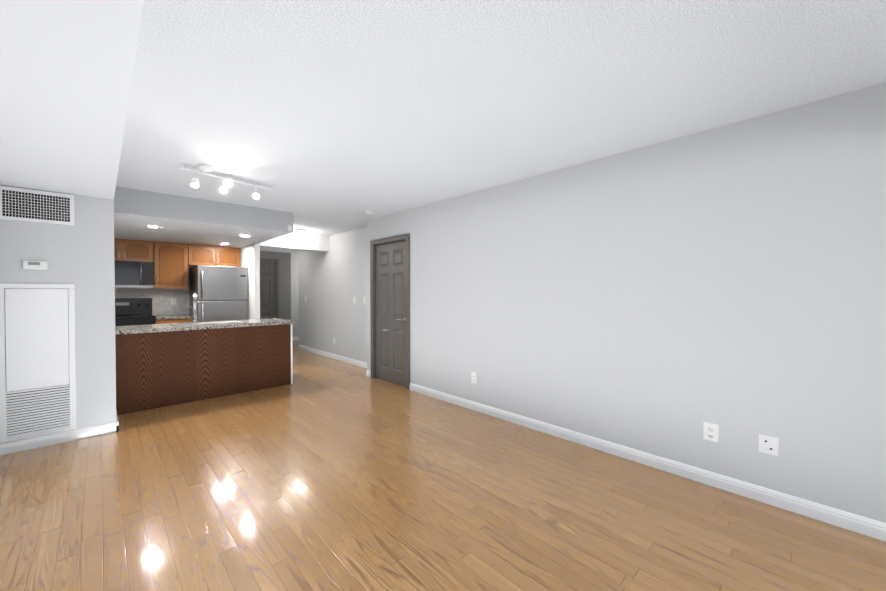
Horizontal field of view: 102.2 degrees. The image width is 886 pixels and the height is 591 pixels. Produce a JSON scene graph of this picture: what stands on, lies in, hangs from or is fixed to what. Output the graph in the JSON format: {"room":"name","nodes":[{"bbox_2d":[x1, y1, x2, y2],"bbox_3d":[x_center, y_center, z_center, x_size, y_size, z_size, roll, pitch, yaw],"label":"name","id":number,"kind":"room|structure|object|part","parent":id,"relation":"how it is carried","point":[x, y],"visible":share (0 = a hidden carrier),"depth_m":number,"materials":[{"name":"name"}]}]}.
{"room":"empty living room","nodes":[
{"label":"empty living room","id":0,"kind":"room"},
{"bbox_2d":[240,243,259,318],"bbox_3d":[-3.592,0.030,6.570,0.080,2.400,1.130,-1,1,-44],"label":"wall","id":1,"kind":"structure","parent":0,"point":[250,257],"depth_m":6.20,"materials":[{"name":"grey paint"}]},
{"bbox_2d":[260,251,290,319],"bbox_3d":[-4.647,0.007,8.447,1.800,2.400,0.700,-1,1,-44],"label":"wall","id":2,"kind":"structure","parent":0,"point":[284,285],"depth_m":8.70,"materials":[{"name":"grey paint"}]},
{"bbox_2d":[260,258,278,318],"bbox_3d":[-4.287,0.172,8.241,0.934,2.071,0.094,-1,1,-44],"label":"door","id":3,"kind":"structure","parent":2,"relation":"in","point":[269,290],"depth_m":8.44,"materials":[{"name":"grey paint"}]},
{"bbox_3d":[-4.271,-0.830,8.213,0.804,0.065,0.018,-1,1,-44],"label":"casing","id":4,"kind":"part","parent":3,"relation":"part of","materials":[{"name":"grey paint"}]},
{"bbox_3d":[-3.958,0.169,8.526,0.065,2.071,0.018,-1,1,-44],"label":"casing","id":5,"kind":"part","parent":3,"relation":"part of","materials":[{"name":"grey paint"}]},
{"bbox_2d":[260,248,297,255],"bbox_3d":[-3.180,-1.117,8.386,3.050,0.150,2.500,-1,1,-44],"label":"ceiling","id":6,"kind":"structure","parent":0,"point":[293,252],"depth_m":8.26,"materials":[{"name":"white paint"}]},
{"bbox_2d":[291,255,298,337],"bbox_3d":[-3.539,-0.011,9.893,1.800,2.400,0.150,-1,1,-44],"label":"wall","id":7,"kind":"structure","parent":0,"point":[294,293],"depth_m":9.43,"materials":[{"name":"grey paint"}]},
{"bbox_2d":[298,227,366,362],"bbox_3d":[-2.073,0.025,6.989,0.150,2.400,3.370,-1,1,-44],"label":"wall","id":8,"kind":"structure","parent":0,"point":[332,281],"depth_m":6.83,"materials":[{"name":"grey paint"}]},
{"bbox_2d":[298,345,366,367],"bbox_3d":[-2.133,1.181,6.945,0.016,0.090,3.370,-1,1,-44],"label":"baseboard","id":9,"kind":"structure","parent":8,"relation":"attached to","point":[340,358],"depth_m":6.89,"materials":[{"name":"white paint"}]},
{"bbox_2d":[367,219,374,376],"bbox_3d":[-0.940,0.042,5.592,0.450,2.400,0.215,-1,1,-44],"label":"wall","id":10,"kind":"structure","parent":0,"point":[370,229],"depth_m":5.46,"materials":[{"name":"grey paint"}]},
{"bbox_2d":[366,370,370,376],"bbox_3d":[-1.134,1.199,5.472,0.016,0.090,0.140,-1,1,-44],"label":"baseboard","id":11,"kind":"structure","parent":10,"relation":"attached to","point":[368,373],"depth_m":5.47,"materials":[{"name":"white paint"}]},
{"bbox_2d":[374,210,406,244],"bbox_3d":[-0.595,-0.953,5.221,0.450,0.400,0.780,-1,1,-44],"label":"wall","id":12,"kind":"structure","parent":0,"point":[390,225],"depth_m":5.05,"materials":[{"name":"grey paint"}]},
{"bbox_2d":[0,340,885,590],"bbox_3d":[-0.466,1.317,3.605,6.100,0.100,13.700,-1,1,-44],"label":"floor","id":13,"kind":"structure","parent":0,"point":[322,473],"depth_m":2.12,"materials":[{"name":"brown wood"}]},
{"bbox_2d":[0,185,115,442],"bbox_3d":[-3.519,0.071,3.305,0.700,2.400,0.620,-1,1,-44],"label":"wall","id":14,"kind":"structure","parent":13,"relation":"on","point":[80,254],"depth_m":3.19,"materials":[{"name":"grey paint"}]},
{"bbox_2d":[23,261,47,269],"bbox_3d":[-3.392,-0.251,2.973,0.134,0.072,0.027,-1,1,-44],"label":"thermostat","id":15,"kind":"object","parent":14,"relation":"attached to","point":[36,265],"visible":0.98,"depth_m":2.97,"materials":[{"name":"white plastic"}]},
{"bbox_2d":[0,186,74,225],"bbox_3d":[-3.385,-0.743,2.982,0.430,0.265,0.015,-1,1,-44],"label":"air vent grille","id":16,"kind":"object","parent":14,"relation":"attached to","point":[21,204],"visible":1,"depth_m":2.98,"materials":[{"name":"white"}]},
{"bbox_3d":[-3.530,-0.741,2.843,0.028,0.209,0.015,-1,1,-44],"label":"frame","id":17,"kind":"part","parent":16,"relation":"part of","materials":[{"name":"white paint"}]},
{"bbox_3d":[-3.385,-0.862,2.980,0.430,0.028,0.015,-1,1,-44],"label":"frame","id":18,"kind":"part","parent":16,"relation":"part of","materials":[{"name":"white paint"}]},
{"bbox_3d":[-3.385,-0.625,2.983,0.430,0.028,0.015,-1,1,-44],"label":"frame","id":19,"kind":"part","parent":16,"relation":"part of","materials":[{"name":"white paint"}]},
{"bbox_3d":[-3.240,-0.745,3.121,0.028,0.209,0.015,-1,1,-44],"label":"frame","id":20,"kind":"part","parent":16,"relation":"part of","materials":[{"name":"white paint"}]},
{"bbox_2d":[0,283,75,442],"bbox_3d":[-3.388,0.541,2.993,0.430,1.278,0.019,-1,1,-44],"label":"access panel","id":21,"kind":"object","parent":14,"relation":"attached to","point":[37,371],"visible":1,"depth_m":2.98,"materials":[{"name":"white paint"}]},
{"bbox_3d":[-3.531,0.547,2.859,0.038,1.210,0.013,-1,1,-44],"label":"frame","id":22,"kind":"part","parent":21,"relation":"part of","materials":[{"name":"white paint"}]},
{"bbox_3d":[-3.388,0.359,2.991,0.348,0.831,0.019,-1,1,-44],"label":"door","id":23,"kind":"part","parent":21,"relation":"part of","materials":[{"name":"white paint"}]},
{"bbox_3d":[-3.390,-0.079,2.987,0.430,0.038,0.013,-1,1,-44],"label":"frame","id":24,"kind":"part","parent":21,"relation":"part of","materials":[{"name":"white paint"}]},
{"bbox_3d":[-3.390,1.165,3.003,0.430,0.030,0.013,-1,1,-44],"label":"frame","id":25,"kind":"part","parent":21,"relation":"part of","materials":[{"name":"white paint"}]},
{"bbox_3d":[-3.248,0.544,3.131,0.038,1.210,0.013,-1,1,-44],"label":"frame","id":26,"kind":"part","parent":21,"relation":"part of","materials":[{"name":"white paint"}]},
{"bbox_2d":[0,421,118,454],"bbox_3d":[-3.293,1.228,3.095,0.716,0.090,0.016,-1,1,-44],"label":"baseboard","id":27,"kind":"structure","parent":14,"relation":"attached to","point":[44,440],"depth_m":3.06,"materials":[{"name":"white paint"}]},
{"bbox_2d":[116,411,118,431],"bbox_3d":[-3.232,1.223,3.536,0.016,0.090,0.566,-1,1,-44],"label":"baseboard","id":28,"kind":"structure","parent":14,"relation":"attached to","point":[117,425],"depth_m":3.34,"materials":[{"name":"white paint"}]},
{"bbox_2d":[115,298,155,325],"bbox_3d":[-4.978,0.644,5.555,0.760,1.193,0.677,-1,1,-44],"label":"stove","id":29,"kind":"object","parent":13,"relation":"on","point":[133,311],"visible":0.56,"depth_m":5.73,"materials":[{"name":"black metal"}]},
{"bbox_2d":[155,314,192,323],"bbox_3d":[-4.530,0.787,6.019,0.522,0.896,0.631,-1,1,-44],"label":"base cabinet","id":30,"kind":"object","parent":13,"relation":"on","point":[179,318],"visible":0.25,"depth_m":5.81,"materials":[{"name":"brown wood"}]},
{"bbox_3d":[-4.336,0.465,5.812,0.510,0.150,0.020,-1,1,-44],"label":"drawer","id":31,"kind":"part","parent":30,"relation":"part of","materials":[{"name":"brown wood"}]},
{"bbox_2d":[115,325,292,414],"bbox_3d":[-3.015,0.827,4.630,1.846,0.851,0.662,-1,1,-44],"label":"kitchen island","id":32,"kind":"object","parent":13,"relation":"on","point":[162,365],"depth_m":4.26,"materials":[{"name":"brown wood"}]},
{"bbox_2d":[115,318,293,336],"bbox_3d":[-3.004,0.380,4.625,1.862,0.042,0.714,-1,1,-44],"label":"island countertop","id":33,"kind":"structure","parent":32,"relation":"on","point":[174,327],"depth_m":4.32,"materials":[{"name":"grey stone"}]},
{"bbox_2d":[185,293,200,322],"bbox_3d":[-3.243,0.161,4.635,0.134,0.395,0.228,-1,1,-44],"label":"faucet","id":34,"kind":"object","parent":33,"relation":"on","point":[195,300],"depth_m":4.71,"materials":[{"name":"silver metal"}]},
{"bbox_2d":[172,321,237,325],"bbox_3d":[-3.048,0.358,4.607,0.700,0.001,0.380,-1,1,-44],"label":"sink basin","id":35,"kind":"object","parent":33,"relation":"in","point":[195,322],"depth_m":4.57,"materials":[{"name":"silver metal"}]},
{"bbox_2d":[189,265,247,321],"bbox_3d":[-3.990,0.364,6.375,0.758,1.733,0.806,-1,1,-44],"label":"fridge","id":36,"kind":"object","parent":13,"relation":"on","point":[221,292],"visible":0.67,"depth_m":6.11,"materials":[{"name":"silver metal"}]},
{"bbox_3d":[-3.769,-0.209,6.138,0.758,0.581,0.058,-1,1,-44],"label":"door","id":37,"kind":"part","parent":36,"relation":"part of","materials":[{"name":"silver metal"}]},
{"bbox_3d":[-3.769,0.613,6.149,0.758,1.046,0.058,-1,1,-44],"label":"door","id":38,"kind":"part","parent":36,"relation":"part of","materials":[{"name":"silver metal"}]},
{"bbox_2d":[116,0,885,235],"bbox_3d":[-0.466,-1.183,3.575,6.100,0.100,13.700,-1,1,-44],"label":"ceiling","id":39,"kind":"structure","parent":0,"point":[333,117],"depth_m":1.89,"materials":[{"name":"white paint"}]},
{"bbox_2d":[0,0,143,199],"bbox_3d":[-0.447,-0.970,0.093,0.700,0.240,8.250,-1,1,-44],"label":"ceiling soffit","id":40,"kind":"structure","parent":39,"relation":"attached to","point":[66,70],"depth_m":1.51,"materials":[{"name":"white paint"}]},
{"bbox_2d":[114,212,292,247],"bbox_3d":[-3.957,-1.015,5.083,2.550,0.273,2.750,-1,1,-44],"label":"beam","id":41,"kind":"structure","parent":39,"relation":"attached to","point":[130,226],"depth_m":4.97,"materials":[{"name":"white paint"}]},
{"bbox_2d":[114,186,292,231],"bbox_3d":[-2.751,-1.006,4.333,1.850,0.273,0.002,-1,1,-44],"label":"soffit","id":42,"kind":"structure","parent":41,"relation":"attached to","point":[144,203],"depth_m":4.19,"materials":[{"name":"grey paint"}]},
{"bbox_2d":[179,145,272,198],"bbox_3d":[-1.728,-1.026,3.083,0.806,0.322,0.980,-1,1,-44],"label":"track spotlight","id":43,"kind":"object","parent":39,"relation":"attached to","point":[241,150],"visible":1,"depth_m":3.13,"materials":[{"name":"white paint"}]},
{"bbox_3d":[-2.001,-1.088,3.367,0.806,0.014,0.172,-1,1,-44],"label":"rail","id":44,"kind":"part","parent":43,"relation":"part of","materials":[{"name":"white metal"}]},
{"bbox_2d":[260,233,328,252],"bbox_3d":[-2.835,-1.022,6.743,1.270,0.300,0.350,-1,1,-44],"label":"beam","id":45,"kind":"structure","parent":39,"relation":"attached to","point":[311,242],"depth_m":6.69,"materials":[{"name":"white paint"}]},
{"bbox_2d":[290,229,305,234],"bbox_3d":[-2.623,-1.148,6.398,0.300,0.126,0.300,-1,1,-44],"label":"light","id":46,"kind":"object","parent":39,"relation":"attached to","point":[298,231],"visible":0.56,"depth_m":6.32,"materials":[{"name":"white paint"}]},
{"bbox_2d":[365,211,373,214],"bbox_3d":[-1.006,-1.131,4.894,0.124,0.036,0.124,-1,1,-44],"label":"smoke detector","id":47,"kind":"object","parent":39,"relation":"attached to","point":[369,212],"visible":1,"depth_m":4.86,"materials":[{"name":"white plastic"}]},
{"bbox_2d":[407,83,885,522],"bbox_3d":[2.285,0.084,2.235,0.450,2.400,7.535,-1,1,-44],"label":"wall","id":48,"kind":"structure","parent":0,"point":[667,299],"depth_m":2.47,"materials":[{"name":"grey paint"}]},
{"bbox_2d":[371,234,409,388],"bbox_3d":[-0.765,0.211,5.072,0.018,2.071,0.926,-1,1,-44],"label":"door frame","id":49,"kind":"structure","parent":48,"relation":"in","point":[372,310],"depth_m":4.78,"materials":[{"name":"grey paint"}]},
{"bbox_2d":[370,241,370,333],"bbox_3d":[-1.090,0.207,5.394,0.006,2.071,0.012,-1,1,-44],"label":"bead","id":50,"kind":"object","parent":49,"relation":"attached to","point":[370,287],"visible":1,"depth_m":5.39,"materials":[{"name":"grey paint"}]},
{"bbox_3d":[-1.063,0.207,5.383,0.018,2.071,0.065,-1,1,-44],"label":"casing","id":51,"kind":"part","parent":49,"relation":"part of","materials":[{"name":"grey paint"}]},
{"bbox_2d":[371,233,408,240],"bbox_3d":[-0.773,-0.818,5.051,0.006,0.012,0.926,-1,1,-44],"label":"bead","id":52,"kind":"object","parent":49,"relation":"attached to","point":[390,237],"visible":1,"depth_m":5.00,"materials":[{"name":"grey paint"}]},
{"bbox_3d":[-0.466,0.215,4.762,0.018,2.071,0.065,-1,1,-44],"label":"casing","id":53,"kind":"part","parent":49,"relation":"part of","materials":[{"name":"grey paint"}]},
{"bbox_2d":[408,234,408,389],"bbox_3d":[-0.457,0.215,4.734,0.006,2.071,0.012,-1,1,-44],"label":"bead","id":54,"kind":"object","parent":49,"relation":"attached to","point":[408,311],"visible":0.93,"depth_m":4.73,"materials":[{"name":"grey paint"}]},
{"bbox_2d":[376,241,405,386],"bbox_3d":[-0.728,0.247,5.109,0.035,1.990,0.772,-1,1,-44],"label":"door","id":55,"kind":"structure","parent":48,"relation":"in","point":[390,311],"depth_m":5.09,"materials":[{"name":"grey paint"}]},
{"bbox_2d":[471,372,476,383],"bbox_3d":[0.341,0.908,3.937,0.008,0.118,0.075,-1,1,-44],"label":"electrical outlet","id":56,"kind":"object","parent":48,"relation":"attached to","point":[473,377],"visible":1,"depth_m":3.94,"materials":[{"name":"white plastic"}]},
{"bbox_2d":[409,383,885,541],"bbox_3d":[2.143,1.241,2.061,0.016,0.090,7.460,-1,1,-44],"label":"baseboard","id":57,"kind":"structure","parent":48,"relation":"attached to","point":[846,520],"depth_m":2.46,"materials":[{"name":"white paint"}]},
{"bbox_2d":[703,422,718,441],"bbox_3d":[1.808,0.922,2.410,0.008,0.118,0.082,-1,1,-44],"label":"electrical outlet","id":58,"kind":"object","parent":48,"relation":"attached to","point":[710,431],"visible":1,"depth_m":2.41,"materials":[{"name":"white plastic"}]},
{"bbox_2d":[759,434,778,455],"bbox_3d":[2.007,0.922,2.203,0.008,0.108,0.090,-1,1,-44],"label":"outlet","id":59,"kind":"object","parent":48,"relation":"attached to","point":[768,445],"visible":1,"depth_m":2.20,"materials":[{"name":"white plastic"}]},
{"bbox_3d":[-4.944,0.035,6.159,2.600,2.400,0.150,-1,1,-44],"label":"wall","id":60,"kind":"structure","parent":0,"visible":0},
{"bbox_2d":[114,238,153,261],"bbox_3d":[-5.107,-0.711,5.673,0.764,0.345,0.309,-1,1,-44],"label":"upper cabinet","id":61,"kind":"object","parent":60,"relation":"attached to","point":[124,249],"depth_m":5.66,"materials":[{"name":"brown wood"}]},
{"bbox_2d":[115,261,153,287],"bbox_3d":[-5.050,-0.327,5.618,0.760,0.414,0.468,-1,1,-44],"label":"over-the-range microwave","id":62,"kind":"object","parent":61,"relation":"attached to","point":[132,274],"visible":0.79,"depth_m":5.58,"materials":[{"name":"black"}]},
{"bbox_3d":[-4.977,-0.347,5.441,0.620,0.369,0.028,-1,1,-44],"label":"door","id":63,"kind":"part","parent":62,"relation":"part of","materials":[{"name":"black glass"}]},
{"bbox_3d":[-4.927,-0.139,5.492,0.760,0.042,0.028,-1,1,-44],"label":"trim","id":64,"kind":"part","parent":62,"relation":"part of","materials":[{"name":"silver metal"}]},
{"bbox_3d":[-4.741,-0.349,5.607,0.024,0.309,0.024,-1,1,-44],"label":"handle","id":65,"kind":"part","parent":62,"relation":"part of","materials":[{"name":"silver metal"}]},
{"bbox_3d":[-4.702,-0.350,5.705,0.137,0.369,0.028,-1,1,-44],"label":"panel","id":66,"kind":"part","parent":62,"relation":"part of","materials":[{"name":"black"}]},
{"bbox_3d":[-4.867,-0.712,5.698,0.249,0.209,0.007,-1,1,-44],"label":"door panel","id":67,"kind":"part","parent":61,"relation":"part of","materials":[{"name":"brown wood"}]},
{"bbox_3d":[-4.866,-0.825,5.696,0.267,0.110,0.010,-1,1,-44],"label":"door rail","id":68,"kind":"part","parent":61,"relation":"part of","materials":[{"name":"brown wood"}]},
{"bbox_3d":[-4.866,-0.571,5.699,0.267,0.055,0.010,-1,1,-44],"label":"door rail","id":69,"kind":"part","parent":61,"relation":"part of","materials":[{"name":"brown wood"}]},
{"bbox_3d":[-4.873,-0.712,5.704,0.377,0.337,0.009,-1,1,-44],"label":"door","id":70,"kind":"part","parent":61,"relation":"part of","materials":[{"name":"brown wood"}]},
{"bbox_2d":[115,266,188,314],"bbox_3d":[-5.193,-0.100,5.808,1.756,0.880,0.008,-1,1,-44],"label":"tile backsplash","id":71,"kind":"structure","parent":60,"relation":"attached to","point":[161,302],"depth_m":6.15,"materials":[{"name":"grey tile"}]},
{"bbox_2d":[171,298,175,304],"bbox_3d":[-4.714,0.104,6.253,0.075,0.118,0.008,-1,1,-44],"label":"outlet","id":72,"kind":"object","parent":71,"relation":"attached to","point":[173,301],"visible":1,"depth_m":6.25,"materials":[{"name":"white plastic"}]},
{"bbox_2d":[153,242,189,288],"bbox_3d":[-4.659,-0.501,6.105,0.456,0.774,0.309,-1,1,-44],"label":"upper cabinet","id":73,"kind":"object","parent":60,"relation":"attached to","point":[172,262],"depth_m":5.99,"materials":[{"name":"brown wood"}]},
{"bbox_3d":[-4.563,-0.500,6.004,0.447,0.767,0.009,-1,1,-44],"label":"door","id":74,"kind":"part","parent":73,"relation":"part of","materials":[{"name":"brown wood"}]},
{"bbox_3d":[-4.557,-0.500,5.999,0.319,0.639,0.007,-1,1,-44],"label":"door panel","id":75,"kind":"part","parent":73,"relation":"part of","materials":[{"name":"brown wood"}]},
{"bbox_3d":[-4.556,-0.829,5.993,0.337,0.110,0.010,-1,1,-44],"label":"door rail","id":76,"kind":"part","parent":73,"relation":"part of","materials":[{"name":"brown wood"}]},
{"bbox_3d":[-4.556,-0.144,6.002,0.337,0.055,0.010,-1,1,-44],"label":"door rail","id":77,"kind":"part","parent":73,"relation":"part of","materials":[{"name":"brown wood"}]},
{"bbox_2d":[190,244,240,266],"bbox_3d":[-4.200,-0.714,6.544,0.810,0.360,0.309,-1,1,-44],"label":"upper cabinet","id":78,"kind":"object","parent":60,"relation":"attached to","point":[199,254],"depth_m":6.42,"materials":[{"name":"brown wood"}]},
{"bbox_3d":[-4.249,-0.711,6.303,0.397,0.352,0.009,-1,1,-44],"label":"door","id":79,"kind":"part","parent":78,"relation":"part of","materials":[{"name":"brown wood"}]},
{"bbox_3d":[-4.242,-0.832,6.295,0.287,0.110,0.010,-1,1,-44],"label":"door rail","id":80,"kind":"part","parent":78,"relation":"part of","materials":[{"name":"brown wood"}]},
{"bbox_3d":[-4.244,-0.711,6.297,0.269,0.224,0.007,-1,1,-44],"label":"door panel","id":81,"kind":"part","parent":78,"relation":"part of","materials":[{"name":"brown wood"}]},
{"bbox_3d":[-4.242,-0.563,6.298,0.287,0.055,0.010,-1,1,-44],"label":"door rail","id":82,"kind":"part","parent":78,"relation":"part of","materials":[{"name":"brown wood"}]},
{"bbox_3d":[-3.950,-0.836,6.575,0.287,0.110,0.010,-1,1,-44],"label":"door rail","id":83,"kind":"part","parent":78,"relation":"part of","materials":[{"name":"brown wood"}]},
{"bbox_3d":[-3.950,-0.566,6.579,0.287,0.055,0.010,-1,1,-44],"label":"door rail","id":84,"kind":"part","parent":78,"relation":"part of","materials":[{"name":"brown wood"}]},
{"bbox_3d":[-3.951,-0.715,6.578,0.269,0.224,0.007,-1,1,-44],"label":"door panel","id":85,"kind":"part","parent":78,"relation":"part of","materials":[{"name":"brown wood"}]}
]}

